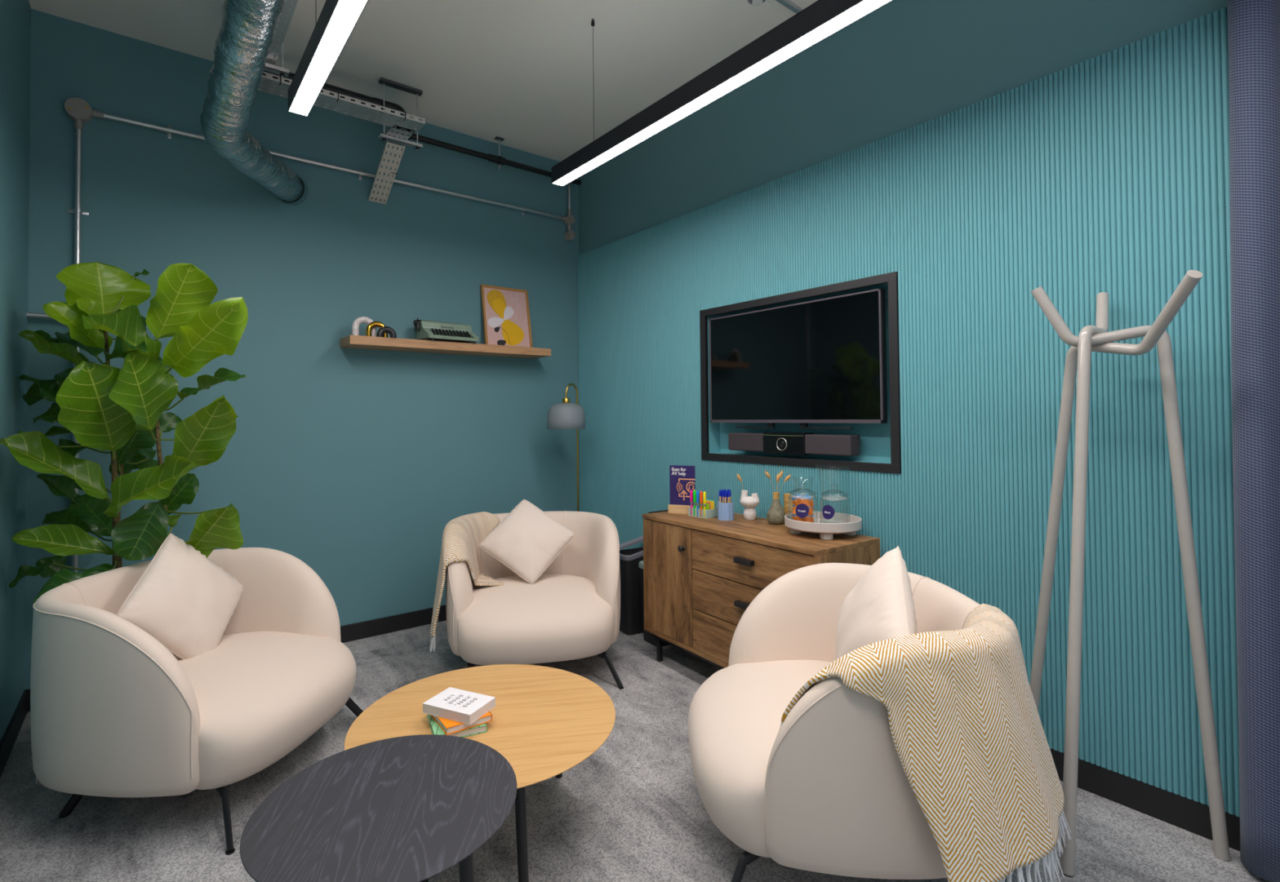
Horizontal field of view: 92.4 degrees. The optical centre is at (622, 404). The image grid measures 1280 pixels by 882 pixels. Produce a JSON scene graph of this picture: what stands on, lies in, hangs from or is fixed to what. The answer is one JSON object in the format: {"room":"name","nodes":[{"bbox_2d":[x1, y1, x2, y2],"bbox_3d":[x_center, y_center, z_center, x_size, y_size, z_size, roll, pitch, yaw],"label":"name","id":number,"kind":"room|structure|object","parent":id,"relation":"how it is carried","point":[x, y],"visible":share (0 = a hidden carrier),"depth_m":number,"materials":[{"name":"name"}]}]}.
{"room":"office lounge","nodes":[
{"label":"office lounge","id":0,"kind":"room"},
{"bbox_2d":[0,0,31,742],"bbox_3d":[-1.540,-0.269,1.178,0.100,3.311,4.235,0,-1,-38],"label":"wall","id":1,"kind":"structure","parent":0,"point":[15,15],"depth_m":2.56,"materials":[{"name":"teal paint"}]},
{"bbox_2d":[0,690,27,777],"bbox_3d":[-1.476,1.335,1.176,0.014,0.101,4.221,0,-1,-38],"label":"baseboard","id":2,"kind":"structure","parent":1,"relation":"attached to","point":[6,744],"depth_m":2.54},
{"bbox_2d":[24,8,579,689],"bbox_3d":[-1.535,-0.217,3.920,3.462,3.311,0.100,0,-1,-38],"label":"wall","id":3,"kind":"structure","parent":0,"point":[354,465],"depth_m":3.68,"materials":[{"name":"teal paint"}]},
{"bbox_2d":[24,604,446,711],"bbox_3d":[-1.553,1.386,3.792,3.092,0.101,0.014,0,-1,-38],"label":"baseboard","id":4,"kind":"structure","parent":3,"relation":"attached to","point":[362,630],"depth_m":3.84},
{"bbox_2d":[200,0,307,205],"bbox_3d":[-1.350,-1.382,2.309,0.468,0.463,2.852,0,-1,-31],"label":"duct","id":5,"kind":"object","parent":3,"relation":"attached to","point":[245,37],"visible":1,"depth_m":2.54,"materials":[{"name":"silver metal"}]},
{"bbox_2d":[26,97,575,573],"bbox_3d":[-1.572,-0.344,3.795,3.048,3.061,0.058,0,-1,-38],"label":"conduit","id":6,"kind":"object","parent":3,"relation":"attached to","point":[77,109],"visible":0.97,"depth_m":3.05,"materials":[{"name":"metal"}]},
{"bbox_2d":[368,140,405,204],"bbox_3d":[-1.430,-1.401,3.727,0.112,0.250,0.389,0,-1,-38],"label":"cable tray","id":7,"kind":"object","parent":3,"relation":"attached to","point":[394,151],"visible":1,"depth_m":3.71,"materials":[{"name":"metal"}]},
{"bbox_2d":[339,334,551,359],"bbox_3d":[-1.110,-0.369,4.040,1.344,0.052,0.235,0,-1,-38],"label":"wall shelf","id":8,"kind":"object","parent":3,"relation":"attached to","point":[362,342],"visible":1,"depth_m":3.90,"materials":[{"name":"brown wood"}]},
{"bbox_2d":[351,316,376,337],"bbox_3d":[-1.544,-0.462,3.667,0.136,0.127,0.039,0,-1,-34],"label":"ornament","id":9,"kind":"object","parent":8,"relation":"on","point":[355,326],"visible":0.73,"depth_m":3.64,"materials":[{"name":"white ceramic"}]},
{"bbox_2d":[365,321,387,337],"bbox_3d":[-1.468,-0.448,3.668,0.126,0.098,0.033,0,-1,-34],"label":"ornament","id":10,"kind":"object","parent":8,"relation":"on","point":[371,326],"visible":0.82,"depth_m":3.65,"materials":[{"name":"gold metal"}]},
{"bbox_2d":[376,326,396,337],"bbox_3d":[-1.412,-0.433,3.675,0.114,0.068,0.037,0,-1,-34],"label":"ornament","id":11,"kind":"object","parent":8,"relation":"on","point":[391,331],"visible":1,"depth_m":3.66,"materials":[{"name":"black ceramic"}]},
{"bbox_2d":[413,317,479,343],"bbox_3d":[-1.142,-0.471,3.969,0.370,0.150,0.222,0,-1,-40],"label":"typewriter","id":12,"kind":"object","parent":8,"relation":"on","point":[425,330],"visible":0.97,"depth_m":3.93,"materials":[{"name":"green metal"}]},
{"bbox_2d":[480,284,532,347],"bbox_3d":[-0.819,-0.613,4.356,0.362,0.445,0.094,0,-1,-38],"label":"framed print","id":13,"kind":"object","parent":8,"relation":"on","point":[505,311],"visible":0.95,"depth_m":4.35,"materials":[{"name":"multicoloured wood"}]},
{"bbox_2d":[28,0,817,161],"bbox_3d":[-0.255,-1.966,2.278,3.462,0.100,4.335,0,-1,-38],"label":"ceiling","id":14,"kind":"structure","parent":0,"point":[518,72],"depth_m":3.25,"materials":[{"name":"paint"}]},
{"bbox_2d":[263,7,288,77],"bbox_3d":[-1.682,-1.719,2.853,0.230,0.337,0.036,0,-1,-38],"label":"hanger","id":15,"kind":"object","parent":14,"relation":"hanging from","point":[282,72],"visible":0.38,"depth_m":2.89,"materials":[{"name":"metal"}]},
{"bbox_2d":[265,0,297,65],"bbox_3d":[-0.974,-1.638,1.944,0.110,0.029,2.400,0,-1,-38],"label":"cable tray","id":16,"kind":"object","parent":15,"relation":"hanging from","point":[283,17],"visible":0.32,"depth_m":2.63,"materials":[{"name":"metal"}]},
{"bbox_2d":[288,0,368,116],"bbox_3d":[-0.420,-1.573,1.334,0.072,0.719,2.960,0,-1,-38],"label":"linear light","id":17,"kind":"object","parent":14,"relation":"hanging from","point":[338,19],"visible":1,"depth_m":2.10,"materials":[{"name":"white plastic"}]},
{"bbox_2d":[378,77,422,150],"bbox_3d":[-1.300,-1.697,3.605,0.243,0.360,0.036,0,-1,-38],"label":"hanger","id":18,"kind":"object","parent":14,"relation":"hanging from","point":[384,82],"visible":0.91,"depth_m":3.60,"materials":[{"name":"grey metal"}]},
{"bbox_2d":[384,125,414,140],"bbox_3d":[-1.276,-1.565,3.523,0.120,0.019,0.170,0,-1,-38],"label":"cable tray","id":19,"kind":"object","parent":18,"relation":"on","point":[406,135],"visible":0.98,"depth_m":3.52,"materials":[{"name":"metal"}]},
{"bbox_2d":[493,136,504,169],"bbox_3d":[-0.861,-1.761,4.310,0.060,0.221,0.058,0,-1,-38],"label":"hanger","id":20,"kind":"object","parent":14,"relation":"attached to","point":[500,139],"visible":0.89,"depth_m":4.31,"materials":[{"name":"grey metal"}]},
{"bbox_2d":[262,70,581,185],"bbox_3d":[-1.147,-1.708,3.936,2.260,0.134,0.306,0,-1,-38],"label":"pipe","id":21,"kind":"object","parent":20,"relation":"hanging from","point":[491,157],"visible":0.35,"depth_m":3.99,"materials":[{"name":"metal"}]},
{"bbox_2d":[487,153,506,164],"bbox_3d":[-0.880,-1.714,4.294,0.120,0.048,0.047,0,-1,-38],"label":"bracket","id":22,"kind":"object","parent":21,"relation":"attached to","point":[491,157],"depth_m":4.27,"materials":[{"name":"black metal"}]},
{"bbox_2d":[551,0,893,186],"bbox_3d":[0.562,-1.566,2.112,0.072,0.719,2.990,0,-1,-38],"label":"linear light","id":23,"kind":"object","parent":14,"relation":"hanging from","point":[822,19],"visible":1,"depth_m":2.31,"materials":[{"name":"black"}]},
{"bbox_2d":[747,0,765,6],"bbox_3d":[0.625,-1.885,2.840,0.100,0.055,0.100,0,-1,-38],"label":"smoke detector","id":24,"kind":"object","parent":14,"relation":"attached to","point":[754,2],"visible":1,"depth_m":2.84,"materials":[{"name":"white plastic"}]},
{"bbox_2d":[775,0,802,13],"bbox_3d":[0.833,-1.898,2.949,0.415,0.025,0.025,0,-1,-38],"label":"conduit","id":25,"kind":"object","parent":14,"relation":"attached to","point":[786,3],"visible":0.32,"depth_m":2.91,"materials":[{"name":"metal"}]},
{"bbox_3d":[1.782,-1.928,1.516,0.655,0.040,0.040,0,-1,-38],"label":"track","id":26,"kind":"object","parent":14,"relation":"attached to","visible":0},
{"bbox_2d":[1226,0,1279,881],"bbox_3d":[1.982,-0.277,1.631,0.127,3.241,0.552,0,-1,-35],"label":"curtain","id":27,"kind":"object","parent":26,"relation":"hanging from","point":[1253,25],"visible":1,"depth_m":1.76,"materials":[{"name":"blue fabric"}]},
{"bbox_3d":[-1.884,-1.699,2.906,0.024,0.381,0.023,0,-1,-38],"label":"hanger","id":28,"kind":"object","parent":14,"relation":"hanging from","visible":0},
{"bbox_2d":[257,71,425,133],"bbox_3d":[-1.499,-1.575,3.188,0.910,0.044,0.157,0,-1,-38],"label":"cable tray","id":29,"kind":"object","parent":28,"relation":"hanging from","point":[267,86],"visible":0.73,"depth_m":3.23,"materials":[{"name":"metal"}]},
{"bbox_2d":[0,621,1271,881],"bbox_3d":[0.157,1.422,1.718,3.462,0.080,5.585,0,-1,-38],"label":"floor","id":30,"kind":"structure","parent":0,"point":[633,810],"depth_m":2.04,"materials":[{"name":"grey carpet"}]},
{"bbox_2d":[0,262,248,604],"bbox_3d":[-2.077,0.406,2.591,0.773,2.024,0.900,0,-1,-38],"label":"fiddle leaf fig","id":31,"kind":"object","parent":30,"relation":"on","point":[105,407],"visible":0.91,"depth_m":2.51,"materials":[{"name":"green plant"}]},
{"bbox_2d":[30,547,362,855],"bbox_3d":[-1.581,1.030,2.370,0.925,0.769,0.940,-1,-1,7],"label":"armchair","id":32,"kind":"object","parent":30,"relation":"on","point":[114,713],"visible":0.95,"depth_m":1.97,"materials":[{"name":"beige fabric"}]},
{"bbox_2d":[116,533,244,660],"bbox_3d":[-1.718,0.777,2.424,0.225,0.517,0.537,0,-1,-4],"label":"cushion","id":33,"kind":"object","parent":32,"relation":"on","point":[187,602],"visible":0.9,"depth_m":2.35,"materials":[{"name":"beige fabric"}]},
{"bbox_2d":[240,734,516,881],"bbox_3d":[-0.542,1.152,1.425,0.589,0.460,0.589,0,-1,-38],"label":"coffee table","id":34,"kind":"object","parent":30,"relation":"on","point":[411,808],"visible":1,"depth_m":1.37,"materials":[{"name":"black wood"}]},
{"bbox_2d":[344,664,615,881],"bbox_3d":[-0.440,1.202,1.985,0.838,0.380,0.838,0,-1,-38],"label":"coffee table","id":35,"kind":"object","parent":30,"relation":"on","point":[546,722],"visible":0.55,"depth_m":1.97,"materials":[{"name":"brown wood"}]},
{"bbox_2d":[426,714,487,737],"bbox_3d":[-0.527,1.001,1.943,0.155,0.022,0.190,0,-1,-25],"label":"book","id":36,"kind":"object","parent":35,"relation":"on","point":[435,729],"visible":0.38,"depth_m":1.88,"materials":[{"name":"green paper"}]},
{"bbox_2d":[430,711,492,735],"bbox_3d":[-0.518,0.979,1.947,0.145,0.022,0.188,0,-1,-35],"label":"book","id":37,"kind":"object","parent":36,"relation":"on","point":[448,726],"visible":0.37,"depth_m":1.87,"materials":[{"name":"orange paper"}]},
{"bbox_2d":[422,687,495,724],"bbox_3d":[-0.516,0.952,1.943,0.185,0.029,0.127,-1,-1,25],"label":"book","id":38,"kind":"object","parent":37,"relation":"on","point":[465,707],"visible":1,"depth_m":1.92,"materials":[{"name":"paper"}]},
{"bbox_2d":[445,511,623,689],"bbox_3d":[-0.483,1.039,3.373,0.940,0.769,0.925,0,-1,-11],"label":"armchair","id":39,"kind":"object","parent":30,"relation":"on","point":[571,611],"visible":0.83,"depth_m":3.08,"materials":[{"name":"beige fabric"}]},
{"bbox_2d":[429,511,502,653],"bbox_3d":[-0.857,0.955,3.391,0.387,0.631,0.581,0,-1,-11],"label":"throw blanket","id":40,"kind":"object","parent":39,"relation":"on","point":[462,536],"visible":1,"depth_m":3.29,"materials":[{"name":"beige fabric"}]},
{"bbox_2d":[479,499,575,584],"bbox_3d":[-0.538,0.772,3.495,0.460,0.417,0.311,-1,-1,22],"label":"cushion","id":41,"kind":"object","parent":39,"relation":"on","point":[528,540],"visible":1,"depth_m":3.43,"materials":[{"name":"beige fabric"}]},
{"bbox_2d":[546,383,585,511],"bbox_3d":[-0.347,0.644,4.246,0.356,1.581,0.271,0,-1,-38],"label":"floor lamp","id":42,"kind":"object","parent":30,"relation":"on","point":[566,415],"visible":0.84,"depth_m":4.13,"materials":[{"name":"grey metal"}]},
{"bbox_2d":[619,535,643,635],"bbox_3d":[0.088,1.125,3.926,0.306,0.600,0.266,0,-1,-30],"label":"waste bin","id":43,"kind":"object","parent":30,"relation":"on","point":[631,613],"visible":0.34,"depth_m":3.78,"materials":[{"name":"grey plastic"}]},
{"bbox_2d":[638,560,669,646],"bbox_3d":[0.245,1.186,3.698,0.246,0.466,0.206,0,-1,-33],"label":"waste bin","id":44,"kind":"object","parent":30,"relation":"on","point":[647,637],"visible":0.2,"depth_m":3.68,"materials":[{"name":"grey plastic"}]},
{"bbox_2d":[642,511,879,669],"bbox_3d":[0.618,1.004,3.060,0.462,0.800,1.182,0,-1,-35],"label":"sideboard","id":45,"kind":"object","parent":30,"relation":"on","point":[701,575],"visible":0.59,"depth_m":2.98,"materials":[{"name":"brown wood"}]},
{"bbox_2d":[648,510,668,513],"bbox_3d":[0.304,0.613,3.570,0.388,0.009,0.014,0,-1,-38],"label":"cable","id":46,"kind":"object","parent":45,"relation":"on","point":[664,510],"visible":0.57,"depth_m":3.49,"materials":[{"name":"black plastic"}]},
{"bbox_2d":[667,465,697,514],"bbox_3d":[0.338,0.479,3.450,0.158,0.268,0.044,-1,-1,25],"label":"sign","id":47,"kind":"object","parent":45,"relation":"on","point":[682,478],"visible":0.98,"depth_m":3.45,"materials":[{"name":"purple paper"}]},
{"bbox_2d":[688,505,717,519],"bbox_3d":[0.441,0.580,3.345,0.095,0.061,0.135,0,-1,-39],"label":"pen holder","id":48,"kind":"object","parent":45,"relation":"on","point":[711,513],"visible":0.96,"depth_m":3.30,"materials":[{"name":"green plastic"}]},
{"bbox_2d":[689,489,693,515],"bbox_3d":[0.379,0.538,3.357,0.016,0.138,0.016,0,-1,-38],"label":"highlighter","id":49,"kind":"object","parent":48,"relation":"in","point":[691,491],"visible":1,"depth_m":3.35,"materials":[{"name":"pink plastic"}]},
{"bbox_2d":[693,490,696,515],"bbox_3d":[0.394,0.538,3.338,0.016,0.138,0.016,0,-1,-38],"label":"highlighter","id":50,"kind":"object","parent":48,"relation":"in","point":[694,491],"visible":1,"depth_m":3.33,"materials":[{"name":"green plastic"}]},
{"bbox_2d":[696,490,699,516],"bbox_3d":[0.409,0.537,3.319,0.016,0.138,0.016,0,-1,-38],"label":"highlighter","id":51,"kind":"object","parent":48,"relation":"in","point":[697,491],"visible":1,"depth_m":3.31,"materials":[{"name":"blue plastic"}]},
{"bbox_2d":[699,491,702,517],"bbox_3d":[0.425,0.537,3.300,0.016,0.138,0.016,0,-1,-38],"label":"highlighter","id":52,"kind":"object","parent":48,"relation":"in","point":[700,492],"visible":1,"depth_m":3.29,"materials":[{"name":"orange plastic"}]},
{"bbox_2d":[698,502,709,510],"bbox_3d":[0.443,0.570,3.315,0.005,0.072,0.075,0,-1,-39],"label":"sticky notes","id":53,"kind":"object","parent":48,"relation":"in","point":[707,508],"visible":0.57,"depth_m":3.30,"materials":[{"name":"paper"}]},
{"bbox_2d":[702,491,706,517],"bbox_3d":[0.440,0.536,3.280,0.016,0.138,0.016,0,-1,-38],"label":"highlighter","id":54,"kind":"object","parent":48,"relation":"in","point":[704,492],"visible":1,"depth_m":3.28,"materials":[{"name":"yellow plastic"}]},
{"bbox_2d":[706,500,714,509],"bbox_3d":[0.472,0.565,3.339,0.005,0.082,0.075,0,-1,-39],"label":"sticky notes","id":55,"kind":"object","parent":48,"relation":"in","point":[712,503],"visible":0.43,"depth_m":3.32,"materials":[{"name":"yellow paper"}]},
{"bbox_2d":[717,501,733,520],"bbox_3d":[0.546,0.561,3.236,0.083,0.092,0.084,0,-1,-38],"label":"pot","id":56,"kind":"object","parent":45,"relation":"on","point":[725,510],"visible":0.91,"depth_m":3.20,"materials":[{"name":"blue ceramic"}]},
{"bbox_2d":[719,489,721,502],"bbox_3d":[0.517,0.523,3.242,0.013,0.145,0.011,-1,-2,25],"label":"pen","id":57,"kind":"object","parent":56,"relation":"in","point":[720,494],"visible":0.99,"depth_m":3.24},
{"bbox_2d":[724,490,726,502],"bbox_3d":[0.539,0.523,3.210,0.018,0.145,0.011,-1,-1,39],"label":"pen","id":58,"kind":"object","parent":56,"relation":"in","point":[725,493],"visible":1,"depth_m":3.21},
{"bbox_2d":[727,490,729,502],"bbox_3d":[0.555,0.523,3.209,0.020,0.145,0.011,-1,-1,38],"label":"pen","id":59,"kind":"object","parent":56,"relation":"in","point":[728,493],"visible":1,"depth_m":3.20,"materials":[{"name":"blue plastic"}]},
{"bbox_2d":[739,489,759,520],"bbox_3d":[0.667,0.529,3.209,0.109,0.154,0.102,-1,-1,37],"label":"vase","id":60,"kind":"object","parent":45,"relation":"on","point":[749,503],"visible":1,"depth_m":3.18,"materials":[{"name":"white ceramic"}]},
{"bbox_2d":[736,474,743,489],"bbox_3d":[0.624,0.427,3.237,0.041,0.121,0.018,-1,-1,0],"label":"grass stem","id":61,"kind":"object","parent":60,"relation":"in","point":[739,477],"visible":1,"depth_m":3.23,"materials":[{"name":"plant"}]},
{"bbox_2d":[766,492,786,524],"bbox_3d":[0.777,0.524,3.096,0.098,0.157,0.098,0,-1,-38],"label":"vase","id":62,"kind":"object","parent":45,"relation":"on","point":[775,515],"visible":0.95,"depth_m":3.07,"materials":[{"name":"ceramic"}]},
{"bbox_2d":[764,471,774,493],"bbox_3d":[0.749,0.410,3.099,0.054,0.147,0.018,-1,-1,17],"label":"grass stem","id":63,"kind":"object","parent":62,"relation":"in","point":[767,474],"visible":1,"depth_m":3.10,"materials":[{"name":"plant"}]},
{"bbox_2d":[776,473,779,493],"bbox_3d":[0.786,0.416,3.098,0.020,0.134,0.019,0,-1,-38],"label":"grass stem","id":64,"kind":"object","parent":62,"relation":"in","point":[777,476],"visible":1,"depth_m":3.09,"materials":[{"name":"plant"}]},
{"bbox_2d":[777,470,782,490],"bbox_3d":[0.793,0.408,3.095,0.036,0.150,0.018,-1,-1,20],"label":"grass stem","id":65,"kind":"object","parent":62,"relation":"in","point":[780,474],"visible":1,"depth_m":3.09,"materials":[{"name":"plant"}]},
{"bbox_2d":[778,475,791,493],"bbox_3d":[0.812,0.418,3.090,0.075,0.129,0.018,-1,-1,11],"label":"grass stem","id":66,"kind":"object","parent":62,"relation":"in","point":[787,477],"visible":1,"depth_m":3.08,"materials":[{"name":"plant"}]},
{"bbox_2d":[783,493,793,514],"bbox_3d":[0.854,0.534,3.150,0.068,0.147,0.074,0,-1,-38],"label":"vase","id":67,"kind":"object","parent":45,"relation":"on","point":[788,502],"visible":0.61,"depth_m":3.12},
{"bbox_2d":[784,511,862,540],"bbox_3d":[0.920,0.558,2.820,0.338,0.077,0.338,0,-1,-38],"label":"tray","id":68,"kind":"object","parent":45,"relation":"on","point":[826,531],"visible":0.93,"depth_m":2.71,"materials":[{"name":"metal"}]},
{"bbox_2d":[788,483,817,519],"bbox_3d":[0.831,0.462,2.827,0.128,0.198,0.128,0,-1,-38],"label":"glass jar","id":69,"kind":"object","parent":68,"relation":"on","point":[802,509],"visible":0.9,"depth_m":2.77,"materials":[{"name":"clear glass"}]},
{"bbox_2d":[792,506,796,516],"bbox_3d":[0.797,0.490,2.823,0.035,0.059,0.040,-2,-2,45],"label":"packet","id":70,"kind":"object","parent":69,"relation":"in","point":[793,508],"visible":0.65,"depth_m":2.81,"materials":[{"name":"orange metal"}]},
{"bbox_2d":[791,496,801,507],"bbox_3d":[0.803,0.451,2.808,0.056,0.063,0.028,-1,-1,21],"label":"packet","id":71,"kind":"object","parent":69,"relation":"in","point":[796,500],"visible":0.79,"depth_m":2.80,"materials":[{"name":"orange plastic"}]},
{"bbox_2d":[793,515,802,521],"bbox_3d":[0.805,0.527,2.805,0.023,0.066,0.060,1,-2,-44],"label":"packet","id":72,"kind":"object","parent":69,"relation":"in","point":[796,518],"visible":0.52,"depth_m":2.79,"materials":[{"name":"orange plastic"}]},
{"bbox_2d":[800,497,809,508],"bbox_3d":[0.834,0.451,2.793,0.044,0.055,0.028,0,-1,-9],"label":"packet","id":73,"kind":"object","parent":69,"relation":"in","point":[805,500],"visible":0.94,"depth_m":2.79,"materials":[{"name":"orange plastic"}]},
{"bbox_2d":[801,515,810,522],"bbox_3d":[0.836,0.527,2.792,0.043,0.055,0.026,0,-1,-6],"label":"packet","id":74,"kind":"object","parent":69,"relation":"in","point":[806,519],"visible":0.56,"depth_m":2.78,"materials":[{"name":"orange plastic"}]},
{"bbox_2d":[808,506,813,517],"bbox_3d":[0.851,0.489,2.799,0.055,0.062,0.025,0,-1,-21],"label":"packet","id":75,"kind":"object","parent":69,"relation":"in","point":[811,513],"visible":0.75,"depth_m":2.79,"materials":[{"name":"orange plastic"}]},
{"bbox_2d":[808,495,813,508],"bbox_3d":[0.862,0.451,2.813,0.059,0.066,0.026,0,-1,-29],"label":"packet","id":76,"kind":"object","parent":69,"relation":"in","point":[811,504],"visible":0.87,"depth_m":2.80,"materials":[{"name":"orange plastic"}]},
{"bbox_2d":[809,516,813,523],"bbox_3d":[0.863,0.527,2.813,0.027,0.061,0.054,-1,-1,42],"label":"packet","id":77,"kind":"object","parent":69,"relation":"in","point":[811,520],"visible":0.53,"depth_m":2.80,"materials":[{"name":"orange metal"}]},
{"bbox_2d":[819,484,849,519],"bbox_3d":[0.956,0.459,2.763,0.129,0.198,0.128,0,-1,-38],"label":"glass jar","id":78,"kind":"object","parent":68,"relation":"on","point":[828,512],"visible":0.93,"depth_m":2.72,"materials":[{"name":"clear glass"}]},
{"bbox_2d":[814,464,860,524],"bbox_3d":[1.004,0.422,2.877,0.149,0.276,0.151,0,-1,-20],"label":"glass jug","id":79,"kind":"object","parent":68,"relation":"on","point":[815,464],"visible":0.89,"depth_m":2.85,"materials":[{"name":"clear glass"}]},
{"bbox_2d":[688,563,979,881],"bbox_3d":[0.679,1.003,2.003,0.925,0.769,0.940,-1,-1,3],"label":"armchair","id":80,"kind":"object","parent":30,"relation":"on","point":[828,790],"visible":0.66,"depth_m":1.63,"materials":[{"name":"beige fabric"}]},
{"bbox_2d":[835,546,916,660],"bbox_3d":[0.785,0.720,1.922,0.215,0.542,0.568,-1,-1,8],"label":"cushion","id":81,"kind":"object","parent":80,"relation":"on","point":[880,606],"visible":0.61,"depth_m":1.85,"materials":[{"name":"beige fabric"}]},
{"bbox_2d":[779,604,1071,881],"bbox_3d":[0.897,0.903,1.635,0.869,0.629,0.401,0,-1,-19],"label":"throw blanket","id":82,"kind":"object","parent":80,"relation":"on","point":[970,741],"visible":0.96,"depth_m":1.50,"materials":[{"name":"beige fabric"}]},
{"bbox_2d":[1029,270,1231,877],"bbox_3d":[1.485,0.489,1.944,0.496,1.776,0.584,0,-1,-38],"label":"coat stand","id":83,"kind":"object","parent":30,"relation":"on","point":[1098,339],"visible":0.98,"depth_m":1.90,"materials":[{"name":"grey metal"}]},
{"bbox_2d":[577,0,1239,817],"bbox_3d":[1.035,-0.254,3.167,0.216,3.311,4.235,0,-1,-38],"label":"wall","id":84,"kind":"structure","parent":0,"point":[984,154],"depth_m":2.43,"materials":[{"name":"teal paint"}]},
{"bbox_2d":[728,431,860,456],"bbox_3d":[0.889,0.205,3.248,0.140,0.112,0.776,0,-1,-38],"label":"soundbar","id":85,"kind":"object","parent":84,"relation":"attached to","point":[771,442],"visible":1,"depth_m":3.15,"materials":[{"name":"plastic"}]},
{"bbox_2d":[709,288,887,429],"bbox_3d":[0.870,-0.196,3.242,0.046,0.648,1.082,0,-1,-38],"label":"television","id":86,"kind":"object","parent":84,"relation":"attached to","point":[822,361],"visible":1,"depth_m":3.13,"materials":[{"name":"black metal"}]},
{"bbox_2d":[699,271,901,474],"bbox_3d":[0.860,-0.130,3.228,0.026,0.902,1.234,0,-1,-38],"label":"trim","id":87,"kind":"structure","parent":84,"relation":"attached to","point":[891,278],"depth_m":3.00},
{"bbox_2d":[1049,748,1239,851],"bbox_3d":[0.976,1.348,3.070,0.013,0.105,4.221,0,-1,-38],"label":"baseboard","id":88,"kind":"structure","parent":84,"relation":"attached to","point":[1177,811],"depth_m":2.05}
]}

